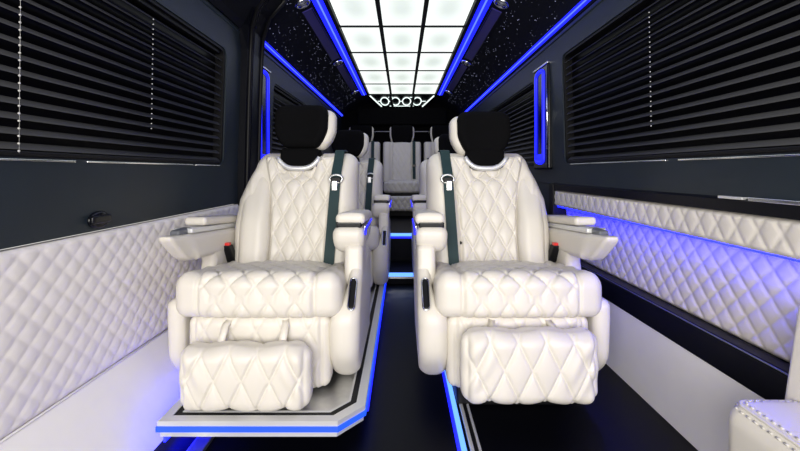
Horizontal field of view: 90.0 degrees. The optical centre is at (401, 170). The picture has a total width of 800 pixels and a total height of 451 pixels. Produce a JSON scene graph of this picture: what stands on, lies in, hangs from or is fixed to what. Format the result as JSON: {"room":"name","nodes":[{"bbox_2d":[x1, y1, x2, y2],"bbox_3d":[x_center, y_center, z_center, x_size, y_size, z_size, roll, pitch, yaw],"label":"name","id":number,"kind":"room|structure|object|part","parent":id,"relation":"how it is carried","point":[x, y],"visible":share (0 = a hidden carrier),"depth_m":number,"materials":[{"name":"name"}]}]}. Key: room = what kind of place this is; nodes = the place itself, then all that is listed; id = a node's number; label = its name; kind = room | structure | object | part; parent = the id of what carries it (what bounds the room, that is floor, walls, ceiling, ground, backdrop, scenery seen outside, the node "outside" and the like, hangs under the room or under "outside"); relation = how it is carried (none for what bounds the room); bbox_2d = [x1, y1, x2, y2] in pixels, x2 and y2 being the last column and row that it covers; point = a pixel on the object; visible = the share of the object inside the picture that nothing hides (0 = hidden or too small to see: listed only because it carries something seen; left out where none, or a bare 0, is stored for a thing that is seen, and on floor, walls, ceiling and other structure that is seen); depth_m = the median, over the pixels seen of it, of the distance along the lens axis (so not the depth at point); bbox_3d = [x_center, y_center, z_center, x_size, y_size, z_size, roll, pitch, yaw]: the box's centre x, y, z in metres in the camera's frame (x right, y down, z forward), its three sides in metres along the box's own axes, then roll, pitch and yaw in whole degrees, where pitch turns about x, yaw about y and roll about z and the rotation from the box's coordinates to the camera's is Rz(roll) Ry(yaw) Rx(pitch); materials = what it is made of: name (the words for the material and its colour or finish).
{"room":"vehicle interior","nodes":[
{"label":"vehicle interior","id":0,"kind":"room"},
{"bbox_2d":[0,0,341,450],"bbox_3d":[-0.863,0.040,2.725,0.215,1.620,6.350,0,0,0],"label":"wall","id":1,"kind":"structure","parent":0,"point":[86,364],"depth_m":1.17,"materials":[{"name":"leather"}]},
{"bbox_3d":[-0.843,0.729,0.915,0.175,0.243,2.730,0,0,0],"label":"skirting panel","id":2,"kind":"part","parent":1,"relation":"part of","materials":[{"name":"plastic"}]},
{"bbox_2d":[87,211,111,228],"bbox_3d":[-0.892,0.144,1.185,0.020,0.052,0.083,0,0,0],"label":"door handle","id":3,"kind":"object","parent":1,"relation":"in","point":[98,219],"depth_m":1.17,"materials":[{"name":"black"}]},
{"bbox_3d":[-0.889,0.142,1.181,0.014,0.024,0.076,0,0,0],"label":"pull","id":4,"kind":"part","parent":3,"relation":"part of","materials":[{"name":"black"}]},
{"bbox_2d":[0,0,225,165],"bbox_3d":[-0.923,-0.320,1.260,0.066,0.592,1.528,0,0,0],"label":"window","id":5,"kind":"structure","parent":1,"relation":"in","point":[9,15],"depth_m":1.28,"materials":[{"name":"black glass"}]},
{"bbox_2d":[0,0,221,163],"bbox_3d":[-0.904,-0.318,1.260,0.046,0.564,1.452,0,0,0],"label":"window blind","id":6,"kind":"object","parent":5,"relation":"attached to","point":[19,131],"visible":1,"depth_m":1.21,"materials":[{"name":"grey"}]},
{"bbox_3d":[-0.891,-0.317,0.933,0.023,0.550,0.006,0,0,34],"label":"bead chain","id":7,"kind":"part","parent":6,"relation":"part of","materials":[{"name":"grey"}]},
{"bbox_3d":[-0.915,-0.042,1.260,0.024,0.012,1.452,0,0,0],"label":"rail","id":8,"kind":"part","parent":6,"relation":"part of","materials":[{"name":"black plastic"}]},
{"bbox_3d":[-0.890,-0.346,1.426,0.019,0.392,0.005,0,0,34],"label":"bead chain","id":9,"kind":"part","parent":6,"relation":"part of","materials":[{"name":"silver metal"}]},
{"bbox_3d":[-0.915,-0.591,1.260,0.024,0.018,1.452,0,0,0],"label":"head rail","id":10,"kind":"part","parent":6,"relation":"part of","materials":[{"name":"black plastic"}]},
{"bbox_3d":[-0.905,0.393,0.915,0.030,0.422,2.730,0,0,0],"label":"quilted panel","id":11,"kind":"part","parent":1,"relation":"part of","materials":[{"name":"white leather"}]},
{"bbox_2d":[209,0,268,27],"bbox_3d":[-0.802,-0.827,0.855,0.165,0.117,2.610,0,0,0],"label":"trim","id":12,"kind":"structure","parent":1,"relation":"attached to","point":[237,11],"depth_m":2.01,"materials":[{"name":"black fabric"}]},
{"bbox_2d":[236,0,286,205],"bbox_3d":[-0.783,-0.154,2.186,0.219,1.610,0.534,0,0,-41],"label":"pillar","id":13,"kind":"structure","parent":1,"relation":"attached to","point":[253,32],"depth_m":2.22,"materials":[{"name":"black paint"}]},
{"bbox_2d":[261,66,270,158],"bbox_3d":[-0.884,-0.335,2.520,0.052,0.649,0.260,0,0,0],"label":"wall lamp","id":14,"kind":"object","parent":1,"relation":"attached to","point":[265,131],"visible":0.3,"depth_m":2.55,"materials":[{"name":"blue plastic"}]},
{"bbox_2d":[272,84,304,152],"bbox_3d":[-0.923,-0.322,3.505,0.066,0.588,1.498,0,0,0],"label":"window","id":15,"kind":"structure","parent":1,"relation":"in","point":[275,85],"depth_m":3.03,"materials":[{"name":"black glass"}]},
{"bbox_3d":[-0.945,-0.322,3.505,0.022,0.560,1.470,0,0,0],"label":"pane","id":16,"kind":"part","parent":15,"relation":"part of","materials":[{"name":"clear glass"}]},
{"bbox_2d":[272,86,301,152],"bbox_3d":[-0.909,-0.318,3.505,0.036,0.564,1.422,0,0,0],"label":"window blind","id":17,"kind":"object","parent":15,"relation":"attached to","point":[277,90],"visible":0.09,"depth_m":2.95,"materials":[{"name":"grey"}]},
{"bbox_3d":[-0.915,-0.591,3.505,0.024,0.018,1.422,0,0,0],"label":"head rail","id":18,"kind":"part","parent":17,"relation":"part of","materials":[{"name":"black plastic"}]},
{"bbox_2d":[342,101,458,194],"bbox_3d":[0.000,-0.115,5.770,1.960,1.930,0.340,0,0,0],"label":"wall","id":19,"kind":"structure","parent":0,"point":[371,114],"depth_m":5.60,"materials":[{"name":"black fabric"}]},
{"bbox_2d":[374,131,429,132],"bbox_3d":[0.000,-0.558,5.750,0.800,0.012,0.191,0,0,0],"label":"grab bar","id":20,"kind":"object","parent":19,"relation":"attached to","point":[374,131],"visible":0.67,"depth_m":5.65,"materials":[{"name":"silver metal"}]},
{"bbox_2d":[373,128,431,163],"bbox_3d":[0.000,-0.365,5.865,1.400,0.530,0.050,0,0,0],"label":"window","id":21,"kind":"structure","parent":19,"relation":"in","point":[381,137],"depth_m":5.84,"materials":[{"name":"black glass"}]},
{"bbox_2d":[389,217,412,260],"bbox_3d":[0.000,0.700,4.670,1.800,0.300,2.420,0,0,0],"label":"floor","id":22,"kind":"structure","parent":0,"point":[401,248],"depth_m":3.46,"materials":[{"name":"black plastic"}]},
{"bbox_2d":[349,125,379,160],"bbox_3d":[-0.545,-0.031,5.072,0.504,1.162,0.754,0,0,0],"label":"seat","id":23,"kind":"object","parent":22,"relation":"on","point":[373,151],"visible":0.11,"depth_m":5.30,"materials":[{"name":"beige leather"}]},
{"bbox_3d":[-0.545,-0.115,5.332,0.504,0.550,0.229,0,0,0],"label":"backrest","id":24,"kind":"part","parent":23,"relation":"part of","materials":[{"name":"beige leather"}]},
{"bbox_2d":[391,233,411,237],"bbox_3d":[0.020,0.559,3.455,0.270,0.042,0.018,0,0,0],"label":"step light","id":25,"kind":"object","parent":22,"relation":"attached to","point":[393,235],"visible":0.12,"depth_m":3.45,"materials":[{"name":"blue"}]},
{"bbox_2d":[391,233,411,235],"bbox_3d":[0.020,0.550,3.456,0.270,0.024,0.016,0,0,0],"label":"diffuser","id":26,"kind":"object","parent":25,"relation":"attached to","point":[392,234],"depth_m":3.45,"materials":[{"name":"blue"}]},
{"bbox_2d":[383,125,420,216],"bbox_3d":[0.000,-0.031,5.072,0.504,1.162,0.754,0,0,0],"label":"seat","id":27,"kind":"object","parent":22,"relation":"on","point":[402,155],"visible":0.9,"depth_m":5.25,"materials":[{"name":"beige leather"}]},
{"bbox_2d":[383,180,418,192],"bbox_3d":[0.000,0.191,5.046,0.450,0.146,0.530,0,0,0],"label":"seat cushion","id":28,"kind":"object","parent":27,"relation":"on","point":[389,186],"depth_m":4.79,"materials":[{"name":"beige leather"}]},
{"bbox_3d":[0.000,0.405,5.040,0.420,0.290,0.440,0,0,0],"label":"seat","id":29,"kind":"part","parent":27,"relation":"part of","materials":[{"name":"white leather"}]},
{"bbox_3d":[0.000,-0.115,5.332,0.504,0.550,0.229,0,0,0],"label":"backrest","id":30,"kind":"part","parent":27,"relation":"part of","materials":[{"name":"beige leather"}]},
{"bbox_2d":[424,125,448,160],"bbox_3d":[0.545,-0.031,5.072,0.504,1.162,0.754,0,0,0],"label":"seat","id":31,"kind":"object","parent":22,"relation":"on","point":[436,131],"visible":0.06,"depth_m":5.32,"materials":[{"name":"beige leather"}]},
{"bbox_3d":[0.545,-0.115,5.332,0.504,0.550,0.229,0,0,0],"label":"backrest","id":32,"kind":"part","parent":31,"relation":"part of","materials":[{"name":"beige leather"}]},
{"bbox_2d":[207,0,596,117],"bbox_3d":[0.000,-0.927,2.725,1.960,0.305,6.350,0,0,0],"label":"ceiling","id":33,"kind":"structure","parent":0,"point":[293,36],"depth_m":2.90,"materials":[{"name":"black fabric"}]},
{"bbox_2d":[295,0,309,8],"bbox_3d":[-0.572,-0.964,2.290,0.092,0.059,0.092,0,0,7],"label":"reading lamp","id":34,"kind":"object","parent":33,"relation":"attached to","point":[299,4],"visible":1,"depth_m":2.28,"materials":[{"name":"silver metal"}]},
{"bbox_2d":[265,41,342,115],"bbox_3d":[-0.861,-0.797,4.085,0.030,0.030,3.330,0,0,0],"label":"light strip","id":35,"kind":"object","parent":33,"relation":"attached to","point":[277,55],"visible":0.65,"depth_m":3.25,"materials":[{"name":"blue plastic"}]},
{"bbox_2d":[302,8,338,60],"bbox_3d":[-0.569,-0.971,2.920,0.065,0.055,1.040,0,0,0],"label":"panel","id":36,"kind":"object","parent":33,"relation":"attached to","point":[309,15],"visible":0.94,"depth_m":2.77,"materials":[{"name":"blue plastic"}]},
{"bbox_2d":[333,60,342,65],"bbox_3d":[-0.572,-0.964,3.550,0.092,0.059,0.092,0,0,7],"label":"reading lamp","id":37,"kind":"object","parent":33,"relation":"attached to","point":[338,62],"visible":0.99,"depth_m":3.53,"materials":[{"name":"silver metal"}]},
{"bbox_2d":[312,0,366,94],"bbox_3d":[-0.493,-0.995,3.060,0.061,0.016,4.320,0,0,0],"label":"light strip","id":38,"kind":"object","parent":33,"relation":"attached to","point":[319,5],"visible":1,"depth_m":3.00,"materials":[{"name":"blue plastic"}]},
{"bbox_2d":[336,64,356,91],"bbox_3d":[-0.569,-0.971,4.210,0.065,0.055,1.100,0,0,0],"label":"panel","id":39,"kind":"object","parent":33,"relation":"attached to","point":[341,68],"visible":0.93,"depth_m":4.09,"materials":[{"name":"blue plastic"}]},
{"bbox_2d":[324,0,479,94],"bbox_3d":[0.000,-1.009,3.075,0.908,0.030,4.310,0,0,0],"label":"recessed light","id":40,"kind":"object","parent":33,"relation":"in","point":[398,47],"visible":1,"depth_m":3.03,"materials":[{"name":"grey plastic"}]},
{"bbox_2d":[330,0,378,24],"bbox_3d":[-0.289,-1.012,2.465,0.272,0.016,0.593,0,0,0],"label":"diffuser","id":41,"kind":"object","parent":40,"relation":"attached to","point":[348,12],"depth_m":2.52,"materials":[{"name":"grey plastic"}]},
{"bbox_2d":[342,28,382,51],"bbox_3d":[-0.289,-1.012,3.075,0.272,0.016,0.593,0,0,0],"label":"diffuser","id":42,"kind":"object","parent":40,"relation":"attached to","point":[358,39],"depth_m":3.05,"materials":[{"name":"grey plastic"}]},
{"bbox_2d":[352,53,385,69],"bbox_3d":[-0.289,-1.012,3.685,0.272,0.016,0.593,0,0,0],"label":"diffuser","id":43,"kind":"object","parent":40,"relation":"attached to","point":[361,61],"depth_m":3.67,"materials":[{"name":"grey plastic"}]},
{"bbox_2d":[360,71,387,82],"bbox_3d":[-0.289,-1.012,4.295,0.272,0.016,0.593,0,0,0],"label":"diffuser","id":44,"kind":"object","parent":40,"relation":"attached to","point":[367,76],"depth_m":4.25,"materials":[{"name":"grey plastic"}]},
{"bbox_2d":[366,85,389,93],"bbox_3d":[-0.289,-1.012,4.905,0.272,0.016,0.593,0,0,0],"label":"diffuser","id":45,"kind":"object","parent":40,"relation":"attached to","point":[370,89],"depth_m":4.93,"materials":[{"name":"grey"}]},
{"bbox_2d":[391,85,412,93],"bbox_3d":[0.000,-1.012,4.905,0.273,0.016,0.593,0,0,0],"label":"diffuser","id":46,"kind":"object","parent":40,"relation":"attached to","point":[395,89],"depth_m":4.93,"materials":[{"name":"grey"}]},
{"bbox_2d":[389,71,414,82],"bbox_3d":[0.000,-1.012,4.295,0.273,0.016,0.593,0,0,0],"label":"diffuser","id":47,"kind":"object","parent":40,"relation":"attached to","point":[394,76],"depth_m":4.25,"materials":[{"name":"white"}]},
{"bbox_2d":[387,53,416,69],"bbox_3d":[0.000,-1.012,3.685,0.273,0.016,0.593,0,0,0],"label":"diffuser","id":48,"kind":"object","parent":40,"relation":"attached to","point":[395,61],"depth_m":3.67,"materials":[{"name":"white plastic"}]},
{"bbox_2d":[383,28,420,51],"bbox_3d":[0.000,-1.012,3.075,0.273,0.016,0.593,0,0,0],"label":"diffuser","id":49,"kind":"object","parent":40,"relation":"attached to","point":[394,39],"depth_m":3.05,"materials":[{"name":"white plastic"}]},
{"bbox_2d":[380,0,423,24],"bbox_3d":[0.000,-1.012,2.465,0.273,0.016,0.593,0,0,0],"label":"diffuser","id":50,"kind":"object","parent":40,"relation":"attached to","point":[392,12],"depth_m":2.53,"materials":[{"name":"white plastic"}]},
{"bbox_2d":[414,85,437,93],"bbox_3d":[0.289,-1.012,4.905,0.272,0.016,0.593,0,0,0],"label":"diffuser","id":51,"kind":"object","parent":40,"relation":"attached to","point":[418,89],"depth_m":4.93,"materials":[{"name":"grey"}]},
{"bbox_2d":[416,71,443,82],"bbox_3d":[0.289,-1.012,4.295,0.272,0.016,0.593,0,0,0],"label":"diffuser","id":52,"kind":"object","parent":40,"relation":"attached to","point":[421,76],"depth_m":4.25,"materials":[{"name":"white"}]},
{"bbox_2d":[418,53,451,69],"bbox_3d":[0.289,-1.012,3.685,0.272,0.016,0.593,0,0,0],"label":"diffuser","id":53,"kind":"object","parent":40,"relation":"attached to","point":[426,61],"depth_m":3.67,"materials":[{"name":"white plastic"}]},
{"bbox_2d":[421,28,461,51],"bbox_3d":[0.289,-1.012,3.075,0.272,0.016,0.593,0,0,0],"label":"diffuser","id":54,"kind":"object","parent":40,"relation":"attached to","point":[432,39],"depth_m":3.05,"materials":[{"name":"white plastic"}]},
{"bbox_2d":[425,0,473,24],"bbox_3d":[0.289,-1.012,2.465,0.272,0.016,0.593,0,0,0],"label":"diffuser","id":55,"kind":"object","parent":40,"relation":"attached to","point":[437,12],"depth_m":2.52,"materials":[{"name":"white plastic"}]},
{"bbox_2d":[367,95,436,108],"bbox_3d":[0.000,-0.942,5.418,0.935,0.140,0.373,0,0,0],"label":"panel","id":56,"kind":"object","parent":33,"relation":"attached to","point":[379,100],"visible":0.99,"depth_m":5.38,"materials":[{"name":"black"}]},
{"bbox_2d":[447,64,467,91],"bbox_3d":[0.569,-0.971,4.210,0.065,0.055,1.100,0,0,0],"label":"panel","id":57,"kind":"object","parent":33,"relation":"attached to","point":[462,68],"visible":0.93,"depth_m":4.09,"materials":[{"name":"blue plastic"}]},
{"bbox_2d":[437,0,491,94],"bbox_3d":[0.493,-0.995,3.060,0.061,0.016,4.320,0,0,0],"label":"light strip","id":58,"kind":"object","parent":33,"relation":"attached to","point":[484,5],"visible":1,"depth_m":3.00,"materials":[{"name":"blue plastic"}]},
{"bbox_2d":[461,60,470,65],"bbox_3d":[0.572,-0.964,3.550,0.092,0.059,0.092,0,0,7],"label":"reading lamp","id":59,"kind":"object","parent":33,"relation":"attached to","point":[465,62],"visible":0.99,"depth_m":3.53,"materials":[{"name":"silver metal"}]},
{"bbox_2d":[465,8,501,60],"bbox_3d":[0.569,-0.971,2.920,0.065,0.055,1.040,0,0,0],"label":"panel","id":60,"kind":"object","parent":33,"relation":"attached to","point":[494,15],"visible":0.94,"depth_m":2.77,"materials":[{"name":"blue plastic"}]},
{"bbox_2d":[494,0,508,8],"bbox_3d":[0.572,-0.964,2.290,0.092,0.059,0.092,0,0,7],"label":"reading lamp","id":61,"kind":"object","parent":33,"relation":"attached to","point":[503,4],"visible":0.99,"depth_m":2.28,"materials":[{"name":"silver metal"}]},
{"bbox_2d":[465,0,590,111],"bbox_3d":[0.861,-0.797,3.025,0.030,0.030,5.450,0,0,0],"label":"light strip","id":62,"kind":"object","parent":33,"relation":"attached to","point":[582,3],"visible":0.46,"depth_m":2.48,"materials":[{"name":"blue plastic"}]},
{"bbox_2d":[154,284,697,450],"bbox_3d":[0.000,0.875,2.725,2.000,0.050,6.350,0,0,0],"label":"floor","id":63,"kind":"structure","parent":0,"point":[409,408],"depth_m":1.35,"materials":[{"name":"black plastic"}]},
{"bbox_2d":[187,437,213,450],"bbox_3d":[-0.622,0.844,1.190,0.050,0.012,0.580,0,0,0],"label":"rail","id":64,"kind":"object","parent":63,"relation":"on","point":[200,443],"visible":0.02,"depth_m":1.23,"materials":[{"name":"metal"}]},
{"bbox_2d":[155,282,385,441],"bbox_3d":[-0.424,0.800,2.310,0.628,0.099,2.226,0,0,0],"label":"platform","id":65,"kind":"object","parent":63,"relation":"on","point":[334,408],"visible":0.45,"depth_m":1.24,"materials":[{"name":"grey plastic"}]},
{"bbox_2d":[159,105,371,411],"bbox_3d":[-0.490,0.217,1.617,0.716,1.066,0.814,0,0,0],"label":"seat","id":66,"kind":"object","parent":65,"relation":"on","point":[278,301],"visible":1,"depth_m":1.37,"materials":[{"name":"beige leather"}]},
{"bbox_3d":[-0.800,0.336,1.605,0.086,0.228,0.519,0,0,0],"label":"armrest","id":67,"kind":"part","parent":66,"relation":"part of","materials":[{"name":"beige leather"}]},
{"bbox_3d":[-0.801,0.233,1.655,0.072,0.048,0.390,0,0,0],"label":"console plate","id":68,"kind":"part","parent":66,"relation":"part of","materials":[{"name":"silver metal"}]},
{"bbox_3d":[-0.488,0.618,1.393,0.486,0.253,0.105,0,0,0],"label":"panel","id":69,"kind":"part","parent":66,"relation":"part of","materials":[{"name":"beige leather"}]},
{"bbox_2d":[176,260,347,317],"bbox_3d":[-0.488,0.428,1.585,0.568,0.183,0.545,0,0,0],"label":"seat cushion","id":70,"kind":"object","parent":66,"relation":"on","point":[223,288],"depth_m":1.33,"materials":[{"name":"beige leather"}]},
{"bbox_3d":[-0.481,0.200,1.845,0.557,0.570,0.313,0,0,0],"label":"backrest","id":71,"kind":"part","parent":66,"relation":"part of","materials":[{"name":"beige leather"}]},
{"bbox_3d":[-0.476,-0.036,1.835,0.214,0.069,0.030,0,0,0],"label":"cradle trim","id":72,"kind":"part","parent":66,"relation":"part of","materials":[{"name":"silver metal"}]},
{"bbox_3d":[-0.202,0.205,1.690,0.096,0.024,0.356,0,0,0],"label":"gap trim","id":73,"kind":"part","parent":66,"relation":"part of","materials":[{"name":"black"}]},
{"bbox_3d":[-0.203,0.318,1.671,0.120,0.215,0.388,0,0,0],"label":"armrest","id":74,"kind":"part","parent":66,"relation":"part of","materials":[{"name":"beige leather"}]},
{"bbox_3d":[-0.426,0.761,2.310,0.517,0.018,2.120,0,0,0],"label":"trim","id":75,"kind":"part","parent":65,"relation":"part of","materials":[{"name":"silver metal"}]},
{"bbox_3d":[-0.426,0.773,2.310,0.507,0.030,2.110,0,0,0],"label":"plate","id":76,"kind":"part","parent":65,"relation":"part of","materials":[{"name":"metal"}]},
{"bbox_2d":[331,130,391,286],"bbox_3d":[-0.430,0.217,2.772,0.716,1.066,0.814,0,0,0],"label":"seat","id":77,"kind":"object","parent":65,"relation":"on","point":[356,142],"visible":0.16,"depth_m":2.89,"materials":[{"name":"beige leather"}]},
{"bbox_3d":[-0.428,0.618,2.547,0.486,0.253,0.105,0,0,0],"label":"panel","id":78,"kind":"part","parent":77,"relation":"part of","materials":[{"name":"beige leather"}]},
{"bbox_3d":[-0.421,0.200,3.001,0.557,0.570,0.313,0,0,0],"label":"backrest","id":79,"kind":"part","parent":77,"relation":"part of","materials":[{"name":"beige leather"}]},
{"bbox_2d":[366,225,380,249],"bbox_3d":[-0.428,0.428,2.740,0.568,0.183,0.545,0,0,0],"label":"seat cushion","id":80,"kind":"object","parent":77,"relation":"on","point":[373,241],"depth_m":2.50,"materials":[{"name":"beige leather"}]},
{"bbox_3d":[-0.142,0.205,2.845,0.096,0.024,0.356,0,0,0],"label":"gap trim","id":81,"kind":"part","parent":77,"relation":"part of","materials":[{"name":"black"}]},
{"bbox_3d":[-0.143,0.318,2.826,0.120,0.215,0.388,0,0,0],"label":"armrest","id":82,"kind":"part","parent":77,"relation":"part of","materials":[{"name":"beige leather"}]},
{"bbox_2d":[367,284,385,410],"bbox_3d":[-0.114,0.787,2.360,0.007,0.014,2.080,0,0,0],"label":"light","id":83,"kind":"object","parent":65,"relation":"attached to","point":[380,317],"depth_m":1.68,"materials":[{"name":"blue plastic"}]},
{"bbox_2d":[386,261,413,283],"bbox_3d":[0.043,0.812,3.235,0.323,0.075,0.470,0,0,0],"label":"step","id":84,"kind":"structure","parent":63,"relation":"on","point":[395,266],"depth_m":3.12,"materials":[{"name":"black plastic"}]},
{"bbox_2d":[388,273,413,278],"bbox_3d":[0.020,0.784,2.995,0.270,0.042,0.018,0,0,0],"label":"step light","id":85,"kind":"object","parent":84,"relation":"attached to","point":[391,275],"visible":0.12,"depth_m":2.99,"materials":[{"name":"blue"}]},
{"bbox_2d":[389,273,412,275],"bbox_3d":[0.020,0.775,2.996,0.270,0.024,0.016,0,0,0],"label":"diffuser","id":86,"kind":"object","parent":85,"relation":"attached to","point":[390,274],"depth_m":2.99,"materials":[{"name":"blue"}]},
{"bbox_2d":[410,134,455,275],"bbox_3d":[0.417,0.281,2.772,0.716,1.135,0.814,0,0,0],"label":"seat","id":87,"kind":"object","parent":63,"relation":"on","point":[418,202],"visible":0.06,"depth_m":2.97,"materials":[{"name":"beige leather"}]},
{"bbox_3d":[0.130,0.318,2.826,0.120,0.215,0.388,0,0,0],"label":"armrest","id":88,"kind":"part","parent":87,"relation":"part of","materials":[{"name":"beige leather"}]},
{"bbox_3d":[0.129,0.205,2.845,0.096,0.024,0.356,0,0,0],"label":"gap trim","id":89,"kind":"part","parent":87,"relation":"part of","materials":[{"name":"black"}]},
{"bbox_3d":[0.408,0.200,3.001,0.557,0.570,0.313,0,0,0],"label":"backrest","id":90,"kind":"part","parent":87,"relation":"part of","materials":[{"name":"beige leather"}]},
{"bbox_2d":[442,372,466,450],"bbox_3d":[0.182,0.845,2.000,0.028,0.010,2.000,0,0,0],"label":"light strip","id":91,"kind":"object","parent":63,"relation":"on","point":[450,392],"visible":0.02,"depth_m":1.37,"materials":[{"name":"blue plastic"}]},
{"bbox_2d":[459,404,481,450],"bbox_3d":[0.224,0.846,2.000,0.034,0.009,2.000,0,0,0],"label":"rail","id":92,"kind":"object","parent":63,"relation":"on","point":[474,444],"visible":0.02,"depth_m":1.31,"materials":[{"name":"silver metal"}]},
{"bbox_2d":[412,111,618,404],"bbox_3d":[0.401,0.281,1.617,0.716,1.135,0.814,0,0,0],"label":"seat","id":93,"kind":"object","parent":63,"relation":"on","point":[505,305],"visible":1,"depth_m":1.36,"materials":[{"name":"beige leather"}]},
{"bbox_3d":[0.113,0.318,1.671,0.120,0.215,0.388,0,0,0],"label":"armrest","id":94,"kind":"part","parent":93,"relation":"part of","materials":[{"name":"beige leather"}]},
{"bbox_3d":[0.112,0.205,1.690,0.096,0.024,0.356,0,0,0],"label":"gap trim","id":95,"kind":"part","parent":93,"relation":"part of","materials":[{"name":"black"}]},
{"bbox_3d":[0.386,-0.036,1.835,0.214,0.069,0.030,0,0,0],"label":"cradle trim","id":96,"kind":"part","parent":93,"relation":"part of","materials":[{"name":"silver metal"}]},
{"bbox_3d":[0.391,0.200,1.845,0.557,0.570,0.313,0,0,0],"label":"backrest","id":97,"kind":"part","parent":93,"relation":"part of","materials":[{"name":"beige leather"}]},
{"bbox_2d":[432,260,601,317],"bbox_3d":[0.398,0.428,1.585,0.568,0.183,0.545,0,0,0],"label":"seat cushion","id":98,"kind":"object","parent":93,"relation":"on","point":[460,288],"depth_m":1.33,"materials":[{"name":"beige leather"}]},
{"bbox_3d":[0.398,0.618,1.393,0.486,0.253,0.105,0,0,0],"label":"panel","id":99,"kind":"part","parent":93,"relation":"part of","materials":[{"name":"beige leather"}]},
{"bbox_3d":[0.711,0.233,1.655,0.072,0.048,0.390,0,0,0],"label":"console plate","id":100,"kind":"part","parent":93,"relation":"part of","materials":[{"name":"silver metal"}]},
{"bbox_3d":[0.710,0.336,1.605,0.086,0.228,0.519,0,0,0],"label":"armrest","id":101,"kind":"part","parent":93,"relation":"part of","materials":[{"name":"beige leather"}]},
{"bbox_2d":[728,306,799,450],"bbox_3d":[0.795,0.570,0.700,0.205,0.560,0.370,0,0,0],"label":"seat","id":102,"kind":"object","parent":63,"relation":"on","point":[753,425],"visible":1,"depth_m":0.81,"materials":[{"name":"beige leather"}]},
{"bbox_2d":[728,401,799,450],"bbox_3d":[0.782,0.577,0.700,0.180,0.186,0.350,0,0,0],"label":"seat cushion","id":103,"kind":"object","parent":102,"relation":"on","point":[752,425],"depth_m":0.80,"materials":[{"name":"beige leather"}]},
{"bbox_3d":[0.865,0.425,0.700,0.065,0.270,0.370,0,0,0],"label":"backrest","id":104,"kind":"part","parent":102,"relation":"part of","materials":[{"name":"beige leather"}]},
{"bbox_2d":[470,0,799,450],"bbox_3d":[0.947,0.040,2.725,0.146,1.620,6.350,0,0,0],"label":"wall","id":105,"kind":"structure","parent":0,"point":[753,297],"depth_m":1.29,"materials":[{"name":"leather"}]},
{"bbox_2d":[491,82,533,165],"bbox_3d":[0.923,-0.320,3.465,0.066,0.578,1.578,0,0,0],"label":"window","id":106,"kind":"structure","parent":105,"relation":"in","point":[531,84],"depth_m":3.13,"materials":[{"name":"black glass"}]},
{"bbox_2d":[493,85,533,165],"bbox_3d":[0.909,-0.316,3.465,0.036,0.554,1.502,0,0,0],"label":"window blind","id":107,"kind":"object","parent":106,"relation":"attached to","point":[531,87],"visible":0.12,"depth_m":3.01,"materials":[{"name":"grey plastic"}]},
{"bbox_3d":[0.915,-0.589,3.465,0.024,0.008,1.502,0,0,0],"label":"head rail","id":108,"kind":"part","parent":107,"relation":"part of","materials":[{"name":"black plastic"}]},
{"bbox_2d":[533,61,551,168],"bbox_3d":[0.884,-0.335,2.520,0.052,0.649,0.260,0,0,0],"label":"wall lamp","id":109,"kind":"object","parent":105,"relation":"attached to","point":[542,126],"visible":0.94,"depth_m":2.45,"materials":[{"name":"blue plastic"}]},
{"bbox_3d":[0.938,0.463,4.130,0.065,0.775,3.540,0,0,0],"label":"panel","id":110,"kind":"part","parent":105,"relation":"part of","materials":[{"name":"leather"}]},
{"bbox_2d":[549,184,565,222],"bbox_3d":[0.920,0.312,2.368,0.080,0.475,0.065,0,0,0],"label":"trim","id":111,"kind":"structure","parent":105,"relation":"attached to","point":[553,209],"depth_m":2.33,"materials":[{"name":"black plastic"}]},
{"bbox_2d":[552,183,799,219],"bbox_3d":[0.921,0.089,0.965,0.078,0.045,2.830,0,0,0],"label":"trim","id":112,"kind":"structure","parent":105,"relation":"attached to","point":[779,208],"depth_m":1.16,"materials":[{"name":"black paint"}]},
{"bbox_3d":[0.904,0.157,0.955,0.031,0.090,2.810,0,0,0],"label":"quilted panel","id":113,"kind":"part","parent":105,"relation":"part of","materials":[{"name":"beige leather"}]},
{"bbox_2d":[558,206,799,261],"bbox_3d":[0.924,0.206,0.955,0.032,0.006,2.810,0,0,0],"label":"light strip","id":114,"kind":"object","parent":105,"relation":"attached to","point":[791,259],"visible":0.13,"depth_m":1.20,"materials":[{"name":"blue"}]},
{"bbox_2d":[563,0,799,164],"bbox_3d":[0.922,-0.339,1.383,0.067,0.610,1.673,0,0,0],"label":"window","id":115,"kind":"structure","parent":105,"relation":"in","point":[793,11],"depth_m":1.34,"materials":[{"name":"black glass"}]},
{"bbox_2d":[565,0,799,162],"bbox_3d":[0.904,-0.337,1.383,0.046,0.582,1.597,0,0,0],"label":"window blind","id":116,"kind":"object","parent":115,"relation":"attached to","point":[796,125],"visible":0.98,"depth_m":1.24,"materials":[{"name":"grey plastic"}]},
{"bbox_3d":[0.915,-0.628,1.383,0.024,0.001,1.597,0,0,0],"label":"head rail","id":117,"kind":"part","parent":116,"relation":"part of","materials":[{"name":"black plastic"}]},
{"bbox_3d":[0.889,-0.364,1.434,0.019,0.409,0.005,0,0,-34],"label":"bead chain","id":118,"kind":"part","parent":116,"relation":"part of","materials":[{"name":"silver metal"}]},
{"bbox_3d":[0.915,-0.052,1.383,0.024,0.012,1.597,0,0,0],"label":"rail","id":119,"kind":"part","parent":116,"relation":"part of","materials":[{"name":"black plastic"}]},
{"bbox_3d":[0.967,0.334,0.955,0.050,0.277,2.810,0,0,0],"label":"niche panel","id":120,"kind":"part","parent":105,"relation":"part of","materials":[{"name":"leather"}]},
{"bbox_3d":[0.929,0.708,0.955,0.061,0.284,2.810,0,0,0],"label":"skirting panel","id":121,"kind":"part","parent":105,"relation":"part of","materials":[{"name":"plastic"}]},
{"bbox_2d":[580,259,789,399],"bbox_3d":[0.934,0.517,0.955,0.083,0.094,2.810,0,0,0],"label":"trim","id":122,"kind":"structure","parent":105,"relation":"attached to","point":[765,374],"depth_m":1.19,"materials":[{"name":"black paint"}]}
]}

